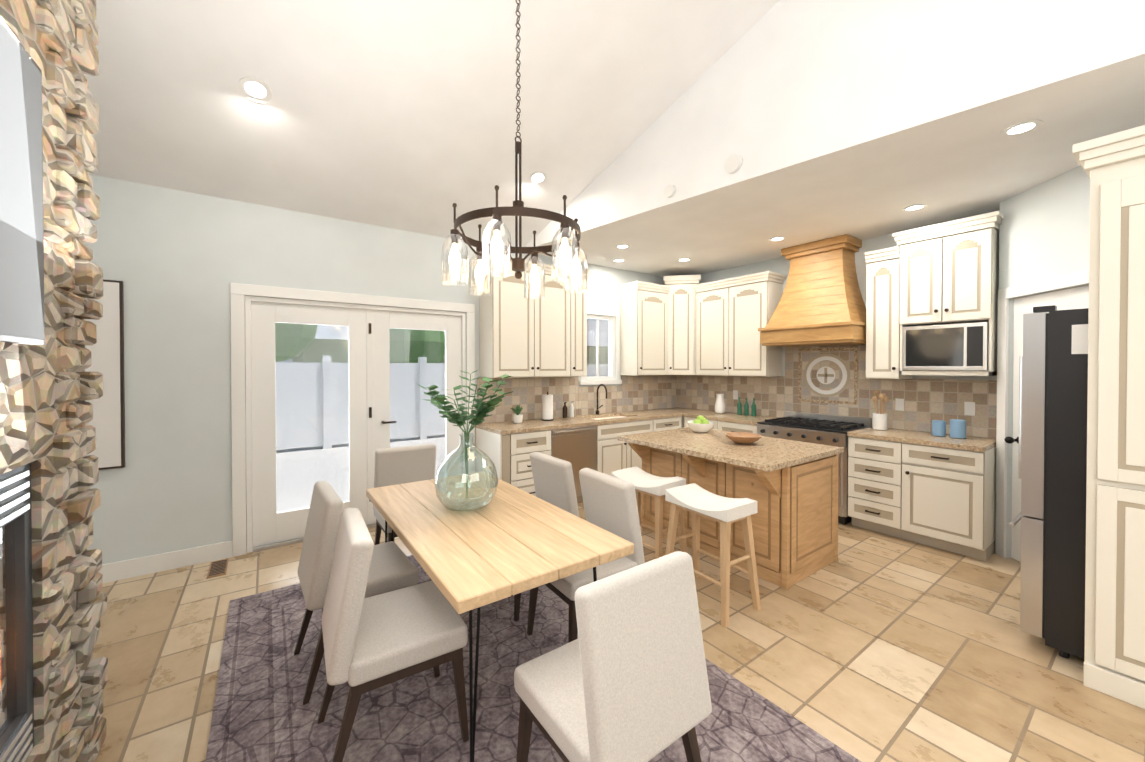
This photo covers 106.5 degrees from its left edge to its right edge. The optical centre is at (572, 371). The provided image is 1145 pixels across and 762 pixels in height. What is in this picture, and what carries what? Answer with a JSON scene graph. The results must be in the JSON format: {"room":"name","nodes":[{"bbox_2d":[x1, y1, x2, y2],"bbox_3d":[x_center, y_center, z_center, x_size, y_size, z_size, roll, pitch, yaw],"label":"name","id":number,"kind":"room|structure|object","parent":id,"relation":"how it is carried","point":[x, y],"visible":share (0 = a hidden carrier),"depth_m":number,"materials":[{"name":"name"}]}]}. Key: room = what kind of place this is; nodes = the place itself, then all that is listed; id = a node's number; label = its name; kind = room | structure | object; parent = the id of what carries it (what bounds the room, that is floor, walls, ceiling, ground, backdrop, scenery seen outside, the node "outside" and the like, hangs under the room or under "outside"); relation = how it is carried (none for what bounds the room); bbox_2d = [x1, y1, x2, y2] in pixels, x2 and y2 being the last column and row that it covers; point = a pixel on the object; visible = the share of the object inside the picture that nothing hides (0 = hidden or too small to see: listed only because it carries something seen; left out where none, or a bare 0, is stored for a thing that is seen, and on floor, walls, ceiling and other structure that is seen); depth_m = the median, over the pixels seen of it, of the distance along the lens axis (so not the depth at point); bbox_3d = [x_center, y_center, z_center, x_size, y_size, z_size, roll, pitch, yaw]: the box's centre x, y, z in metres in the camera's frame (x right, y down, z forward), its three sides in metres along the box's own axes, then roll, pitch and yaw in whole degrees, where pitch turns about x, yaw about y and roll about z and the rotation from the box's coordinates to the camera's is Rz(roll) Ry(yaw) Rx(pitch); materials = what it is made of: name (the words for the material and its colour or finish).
{"room":"kitchen and dining room","nodes":[
{"label":"kitchen and dining room","id":0,"kind":"room"},
{"bbox_2d":[84,175,662,563],"bbox_3d":[-1.847,0.053,4.194,8.700,2.880,0.150,0,1,-36],"label":"wall","id":1,"kind":"structure","parent":0,"point":[177,262],"depth_m":3.33,"materials":[{"name":"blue paint"}]},
{"bbox_2d":[84,279,124,469],"bbox_3d":[-3.509,0.026,2.886,0.675,1.340,0.036,0,1,-36],"label":"picture","id":2,"kind":"object","parent":1,"relation":"attached to","point":[107,421],"visible":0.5,"depth_m":3.03,"materials":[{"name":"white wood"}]},
{"bbox_2d":[98,540,231,582],"bbox_3d":[-3.138,1.438,3.179,5.104,0.130,0.018,0,1,-36],"label":"baseboard","id":3,"kind":"structure","parent":1,"relation":"attached to","point":[124,569],"depth_m":3.22,"materials":[{"name":"white wood"}]},
{"bbox_2d":[230,283,474,556],"bbox_3d":[-1.935,0.389,4.088,2.070,2.210,0.165,0,1,-36],"label":"french door","id":4,"kind":"structure","parent":1,"relation":"in","point":[254,319],"depth_m":3.85,"materials":[{"name":"white painted wood"},{"name":"glass"},{"name":"black metal"}]},
{"bbox_2d":[475,255,700,377],"bbox_3d":[0.478,-0.623,5.329,3.281,1.370,0.692,0,1,-36],"label":"upper cabinet","id":5,"kind":"object","parent":1,"relation":"attached to","point":[520,336],"visible":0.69,"depth_m":4.94,"materials":[{"name":"white wood"}]},
{"bbox_2d":[579,309,621,384],"bbox_3d":[0.351,-0.312,5.706,0.700,0.980,0.145,0,1,-36],"label":"window","id":6,"kind":"structure","parent":1,"relation":"in","point":[597,379],"depth_m":5.78,"materials":[{"name":"white"}]},
{"bbox_2d":[83,0,1144,276],"bbox_3d":[0.636,-2.279,0.832,8.550,1.848,8.170,0,1,-36],"label":"ceiling","id":7,"kind":"structure","parent":0,"point":[398,114],"depth_m":3.00,"materials":[{"name":"white paint"}]},
{"bbox_2d":[239,76,271,101],"bbox_3d":[-2.003,-1.779,2.703,0.170,0.069,0.160,0,1,-36],"label":"recessed light","id":8,"kind":"object","parent":7,"relation":"in","point":[255,89],"visible":1,"depth_m":2.70,"materials":[{"name":"white plastic"}]},
{"bbox_2d":[441,0,587,298],"bbox_3d":[-0.295,-1.379,2.321,0.779,1.850,0.783,0,1,-36],"label":"chandelier","id":9,"kind":"object","parent":7,"relation":"hanging from","point":[496,248],"visible":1,"depth_m":2.21,"materials":[{"name":"brown metal"}]},
{"bbox_2d":[529,171,546,184],"bbox_3d":[-0.320,-1.780,3.943,0.170,0.069,0.160,0,1,-36],"label":"recessed light","id":10,"kind":"object","parent":7,"relation":"in","point":[537,177],"visible":1,"depth_m":3.94,"materials":[{"name":"white"}]},
{"bbox_2d":[612,259,625,262],"bbox_3d":[0.589,-1.394,5.402,0.170,0.006,0.170,0,1,-36],"label":"recessed light","id":11,"kind":"object","parent":7,"relation":"in","point":[618,260],"visible":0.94,"depth_m":5.39,"materials":[{"name":"white"}]},
{"bbox_2d":[615,244,629,248],"bbox_3d":[0.559,-1.388,4.766,0.170,0.006,0.170,0,1,-36],"label":"recessed light","id":12,"kind":"object","parent":7,"relation":"in","point":[623,246],"visible":0.98,"depth_m":4.76,"materials":[{"name":"white plastic"}]},
{"bbox_2d":[677,258,690,261],"bbox_3d":[1.397,-1.393,5.361,0.170,0.006,0.170,0,1,-36],"label":"recessed light","id":13,"kind":"object","parent":7,"relation":"in","point":[683,259],"visible":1,"depth_m":5.36,"materials":[{"name":"white plastic"}]},
{"bbox_2d":[769,236,785,241],"bbox_3d":[2.150,-1.385,4.488,0.170,0.006,0.170,0,1,-36],"label":"recessed light","id":14,"kind":"object","parent":7,"relation":"in","point":[777,239],"visible":0.98,"depth_m":4.49,"materials":[{"name":"white plastic"}]},
{"bbox_2d":[902,204,927,211],"bbox_3d":[2.887,-1.376,3.608,0.170,0.006,0.170,0,1,-36],"label":"recessed light","id":15,"kind":"object","parent":7,"relation":"in","point":[916,207],"visible":1,"depth_m":3.60,"materials":[{"name":"white plastic"}]},
{"bbox_2d":[1000,120,1042,136],"bbox_3d":[2.526,-1.365,2.408,0.170,0.006,0.170,0,1,-36],"label":"recessed light","id":16,"kind":"object","parent":7,"relation":"in","point":[1021,128],"visible":0.96,"depth_m":2.41,"materials":[{"name":"white plastic"}]},
{"bbox_2d":[92,493,1144,761],"bbox_3d":[0.575,1.576,0.826,9.000,0.100,8.770,0,1,-36],"label":"floor","id":17,"kind":"structure","parent":0,"point":[872,647],"depth_m":2.26,"materials":[{"name":"tile"}]},
{"bbox_2d":[0,0,107,761],"bbox_3d":[-1.683,-0.148,0.674,0.870,3.350,2.080,0,1,-36],"label":"stone fireplace","id":18,"kind":"object","parent":17,"relation":"on","point":[49,387],"visible":0.79,"depth_m":1.50,"materials":[{"name":"beige stone"}]},
{"bbox_2d":[0,463,33,761],"bbox_3d":[-1.533,0.746,0.797,0.368,0.916,1.146,0,1,-36],"label":"fireplace insert","id":19,"kind":"object","parent":18,"relation":"in","point":[16,686],"visible":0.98,"depth_m":1.30,"materials":[{"name":"black metal"}]},
{"bbox_2d":[0,16,44,344],"bbox_3d":[-1.188,-0.483,0.687,0.050,0.820,1.430,0,1,-36],"label":"tv","id":20,"kind":"object","parent":18,"relation":"attached to","point":[22,316],"visible":1,"depth_m":1.16,"materials":[{"name":"black plastic"}]},
{"bbox_2d":[206,559,228,578],"bbox_3d":[-2.696,1.498,3.255,0.110,0.008,0.310,0,1,-36],"label":"floor vent","id":21,"kind":"object","parent":17,"relation":"in","point":[217,568],"visible":1,"depth_m":3.24,"materials":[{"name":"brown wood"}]},
{"bbox_2d":[205,555,860,761],"bbox_3d":[-0.469,1.508,2.095,2.060,0.009,3.190,0,1,-36],"label":"rug","id":22,"kind":"object","parent":17,"relation":"on","point":[262,712],"visible":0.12,"depth_m":1.91,"materials":[{"name":"purple carpet"}]},
{"bbox_2d":[294,481,417,704],"bbox_3d":[-1.143,1.049,2.254,0.532,0.901,0.483,0,1,-36],"label":"dining chair","id":23,"kind":"object","parent":22,"relation":"on","point":[393,567],"visible":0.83,"depth_m":2.08,"materials":[{"name":"fabric"}]},
{"bbox_2d":[317,508,468,761],"bbox_3d":[-0.762,1.054,1.790,0.517,0.901,0.470,0,1,-33],"label":"dining chair","id":24,"kind":"object","parent":22,"relation":"on","point":[376,641],"visible":0.96,"depth_m":1.64,"materials":[{"name":"fabric"}]},
{"bbox_2d":[373,443,435,544],"bbox_3d":[-1.223,1.040,3.245,0.470,0.901,0.517,0,1,-36],"label":"chair","id":25,"kind":"object","parent":22,"relation":"on","point":[402,465],"visible":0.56,"depth_m":3.30,"materials":[{"name":"fabric"}]},
{"bbox_2d":[366,471,633,761],"bbox_3d":[-0.518,1.126,2.296,0.798,0.750,1.600,0,1,-36],"label":"dining table","id":26,"kind":"object","parent":22,"relation":"on","point":[508,540],"visible":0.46,"depth_m":1.90,"materials":[{"name":"brown wood"}]},
{"bbox_2d":[417,370,512,510],"bbox_3d":[-0.591,0.370,2.329,0.567,0.759,0.478,0,1,-36],"label":"vase","id":27,"kind":"object","parent":26,"relation":"on","point":[483,408],"visible":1,"depth_m":2.36,"materials":[{"name":"clear glass"}]},
{"bbox_2d":[514,452,579,620],"bbox_3d":[-0.261,1.043,2.885,0.517,0.901,0.470,0,1,-36],"label":"chair","id":28,"kind":"object","parent":22,"relation":"on","point":[553,479],"visible":0.25,"depth_m":2.86,"materials":[{"name":"fabric"}]},
{"bbox_2d":[527,468,644,642],"bbox_3d":[0.080,1.048,2.392,0.532,0.901,0.483,0,1,-36],"label":"chair","id":29,"kind":"object","parent":22,"relation":"on","point":[610,503],"visible":0.5,"depth_m":2.31,"materials":[{"name":"fabric"}]},
{"bbox_2d":[514,551,711,761],"bbox_3d":[0.129,1.057,1.427,0.470,0.901,0.517,0,1,-36],"label":"chair","id":30,"kind":"object","parent":22,"relation":"on","point":[623,677],"visible":1,"depth_m":1.26,"materials":[{"name":"fabric"}]},
{"bbox_2d":[475,375,709,502],"bbox_3d":[0.462,0.773,5.358,3.292,1.418,0.652,0,1,-36],"label":"base cabinets","id":31,"kind":"object","parent":17,"relation":"on","point":[595,426],"visible":0.65,"depth_m":4.98,"materials":[{"name":"white"}]},
{"bbox_2d":[511,405,522,422],"bbox_3d":[-0.619,0.472,4.727,0.150,0.198,0.130,0,1,-36],"label":"pot","id":32,"kind":"object","parent":31,"relation":"on","point":[517,417],"visible":1,"depth_m":4.70,"materials":[{"name":"white ceramic"}]},
{"bbox_2d":[541,392,553,420],"bbox_3d":[-0.289,0.404,4.975,0.150,0.330,0.150,0,1,-36],"label":"paper towel holder","id":33,"kind":"object","parent":31,"relation":"on","point":[547,406],"visible":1,"depth_m":4.92,"materials":[{"name":"white paper"}]},
{"bbox_2d":[563,402,566,417],"bbox_3d":[-0.091,0.470,5.214,0.060,0.194,0.060,0,1,9],"label":"soap bottle","id":34,"kind":"object","parent":31,"relation":"on","point":[564,407],"depth_m":5.19,"materials":[{"name":"brown glass"}]},
{"bbox_2d":[569,402,573,416],"bbox_3d":[-0.010,0.469,5.273,0.060,0.194,0.060,0,1,9],"label":"soap bottle","id":35,"kind":"object","parent":31,"relation":"on","point":[571,410],"depth_m":5.25,"materials":[{"name":"white plastic"}]},
{"bbox_2d":[611,466,686,558],"bbox_3d":[0.585,1.147,3.333,0.378,0.708,0.539,0,1,-36],"label":"stool","id":36,"kind":"object","parent":17,"relation":"on","point":[644,482],"visible":0.67,"depth_m":3.20,"materials":[{"name":"wood"},{"name":"white paint"}]},
{"bbox_2d":[665,483,760,627],"bbox_3d":[0.902,1.152,2.821,0.373,0.708,0.536,0,1,-36],"label":"stool","id":37,"kind":"object","parent":17,"relation":"on","point":[696,500],"visible":1,"depth_m":2.69,"materials":[{"name":"wood"},{"name":"white paint"}]},
{"bbox_2d":[628,443,838,589],"bbox_3d":[1.294,1.068,3.664,1.000,0.860,1.406,0,1,-36],"label":"kitchen island","id":38,"kind":"object","parent":17,"relation":"on","point":[790,487],"depth_m":3.18,"materials":[{"name":"brown wood"}]},
{"bbox_2d":[617,427,843,470],"bbox_3d":[1.276,0.618,3.650,1.080,0.040,1.460,0,1,-36],"label":"island countertop","id":39,"kind":"structure","parent":38,"relation":"on","point":[767,453],"depth_m":3.37,"materials":[{"name":"beige stone"}]},
{"bbox_2d":[687,415,713,432],"bbox_3d":[1.248,0.511,4.170,0.260,0.162,0.260,0,1,-36],"label":"bowl","id":40,"kind":"object","parent":39,"relation":"on","point":[700,424],"visible":1,"depth_m":4.11,"materials":[{"name":"white ceramic"}]},
{"bbox_2d":[725,432,761,443],"bbox_3d":[1.418,0.563,3.555,0.290,0.070,0.290,0,1,-36],"label":"bowl","id":41,"kind":"object","parent":39,"relation":"on","point":[742,437],"visible":1,"depth_m":3.50,"materials":[{"name":"brown wood"}]},
{"bbox_2d":[757,411,871,524],"bbox_3d":[2.574,0.989,4.614,0.692,1.000,0.902,0,1,-36],"label":"range","id":42,"kind":"object","parent":17,"relation":"on","point":[830,430],"visible":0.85,"depth_m":4.39,"materials":[{"name":"silver metal"}]},
{"bbox_2d":[677,344,996,560],"bbox_3d":[2.392,0.600,4.929,0.651,1.772,3.560,0,1,-36],"label":"base cabinets","id":43,"kind":"object","parent":17,"relation":"on","point":[911,477],"visible":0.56,"depth_m":3.94,"materials":[{"name":"white wood"}]},
{"bbox_2d":[715,394,724,413],"bbox_3d":[1.968,0.432,5.706,0.140,0.260,0.140,0,1,-36],"label":"pitcher","id":44,"kind":"object","parent":43,"relation":"on","point":[719,405],"visible":1,"depth_m":5.66,"materials":[{"name":"white ceramic"}]},
{"bbox_2d":[737,397,741,414],"bbox_3d":[2.162,0.451,5.538,0.053,0.225,0.056,0,1,-36],"label":"oil bottle","id":45,"kind":"object","parent":43,"relation":"on","point":[739,406],"depth_m":5.52,"materials":[{"name":"green glass"}]},
{"bbox_2d":[744,398,748,415],"bbox_3d":[2.220,0.452,5.457,0.053,0.225,0.056,0,1,-36],"label":"oil bottle","id":46,"kind":"object","parent":43,"relation":"on","point":[746,408],"depth_m":5.44,"materials":[{"name":"green glass"}]},
{"bbox_2d":[751,398,755,415],"bbox_3d":[2.278,0.452,5.375,0.053,0.225,0.056,0,1,-36],"label":"oil bottle","id":47,"kind":"object","parent":43,"relation":"on","point":[753,407],"depth_m":5.36,"materials":[{"name":"green glass"}]},
{"bbox_2d":[872,390,888,429],"bbox_3d":[3.037,0.381,4.216,0.134,0.391,0.135,0,1,-36],"label":"utensil crock","id":48,"kind":"object","parent":43,"relation":"on","point":[880,421],"visible":1,"depth_m":4.18,"materials":[{"name":"white ceramic"}]},
{"bbox_2d":[932,420,945,436],"bbox_3d":[3.285,0.510,3.834,0.098,0.140,0.098,1,1,42],"label":"canister","id":49,"kind":"object","parent":43,"relation":"on","point":[938,426],"depth_m":3.80,"materials":[{"name":"blue ceramic"}]},
{"bbox_2d":[950,419,965,438],"bbox_3d":[3.360,0.501,3.728,0.108,0.160,0.108,1,1,42],"label":"canister","id":50,"kind":"object","parent":43,"relation":"on","point":[958,428],"depth_m":3.69,"materials":[{"name":"blue ceramic"}]},
{"bbox_2d":[1009,305,1088,658],"bbox_3d":[3.057,0.582,2.279,0.882,1.860,0.937,0,1,-36],"label":"refrigerator","id":51,"kind":"object","parent":17,"relation":"on","point":[1053,395],"visible":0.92,"depth_m":2.25,"materials":[{"name":"black metal"}]},
{"bbox_2d":[1072,125,1144,708],"bbox_3d":[2.698,0.216,1.825,0.210,2.600,0.736,0,1,-36],"label":"tall cabinet","id":52,"kind":"object","parent":17,"relation":"on","point":[1113,166],"visible":1,"depth_m":1.98,"materials":[{"name":"white wood"}]},
{"bbox_2d":[525,0,1144,246],"bbox_3d":[2.320,-2.290,2.038,0.099,1.848,8.280,-1,1,-44],"label":"wall","id":53,"kind":"structure","parent":0,"point":[780,87],"depth_m":2.63,"materials":[{"name":"white paint"}]},
{"bbox_2d":[664,184,675,197],"bbox_3d":[0.800,-1.480,3.510,0.029,0.100,0.100,0,1,-36],"label":"smoke detector","id":54,"kind":"object","parent":53,"relation":"attached to","point":[669,190],"visible":1,"depth_m":3.50,"materials":[{"name":"white plastic"}]},
{"bbox_2d":[724,154,741,173],"bbox_3d":[1.175,-1.517,3.126,0.029,0.130,0.130,0,1,-36],"label":"smoke detector","id":55,"kind":"object","parent":53,"relation":"attached to","point":[733,164],"visible":0.9,"depth_m":3.11,"materials":[{"name":"white plastic"}]},
{"bbox_2d":[699,234,996,379],"bbox_3d":[3.264,0.051,4.399,0.150,2.880,5.470,0,1,-36],"label":"wall","id":56,"kind":"structure","parent":0,"point":[780,265],"depth_m":4.57,"materials":[{"name":"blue paint"}]},
{"bbox_2d":[758,234,865,346],"bbox_3d":[2.632,-0.837,4.638,0.581,1.101,0.980,0,1,-36],"label":"wood range hood","id":57,"kind":"object","parent":56,"relation":"attached to","point":[821,302],"visible":0.96,"depth_m":4.50,"materials":[{"name":"brown wood"}]},
{"bbox_2d":[694,211,1002,378],"bbox_3d":[2.673,-0.607,4.721,0.421,1.350,2.983,0,1,-36],"label":"upper cabinets","id":58,"kind":"object","parent":56,"relation":"attached to","point":[931,297],"visible":0.98,"depth_m":3.89,"materials":[{"name":"white wood"}]},
{"bbox_2d":[999,165,1089,558],"bbox_3d":[3.719,0.066,2.886,0.872,2.880,1.281,0,1,-36],"label":"wall","id":59,"kind":"structure","parent":0,"point":[1044,230],"depth_m":3.14,"materials":[{"name":"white paint"}]},
{"bbox_2d":[995,270,1088,561],"bbox_3d":[3.422,0.421,3.071,0.620,2.165,0.644,0,1,-36],"label":"pantry door","id":60,"kind":"structure","parent":59,"relation":"in","point":[1072,298],"depth_m":3.39,"materials":[{"name":"white wood"}]},
{"label":"outside","id":61,"kind":"structure","parent":0,"visible":0},
{"bbox_2d":[275,320,607,511],"bbox_3d":[-18.101,-1.708,29.444,85.000,6.510,59.840,0,1,-36],"label":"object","id":62,"kind":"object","parent":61,"point":[301,414],"depth_m":8.34,"materials":[{"name":"white vinyl fence"},{"name":"green foliage"},{"name":"pale concrete"}]}
]}

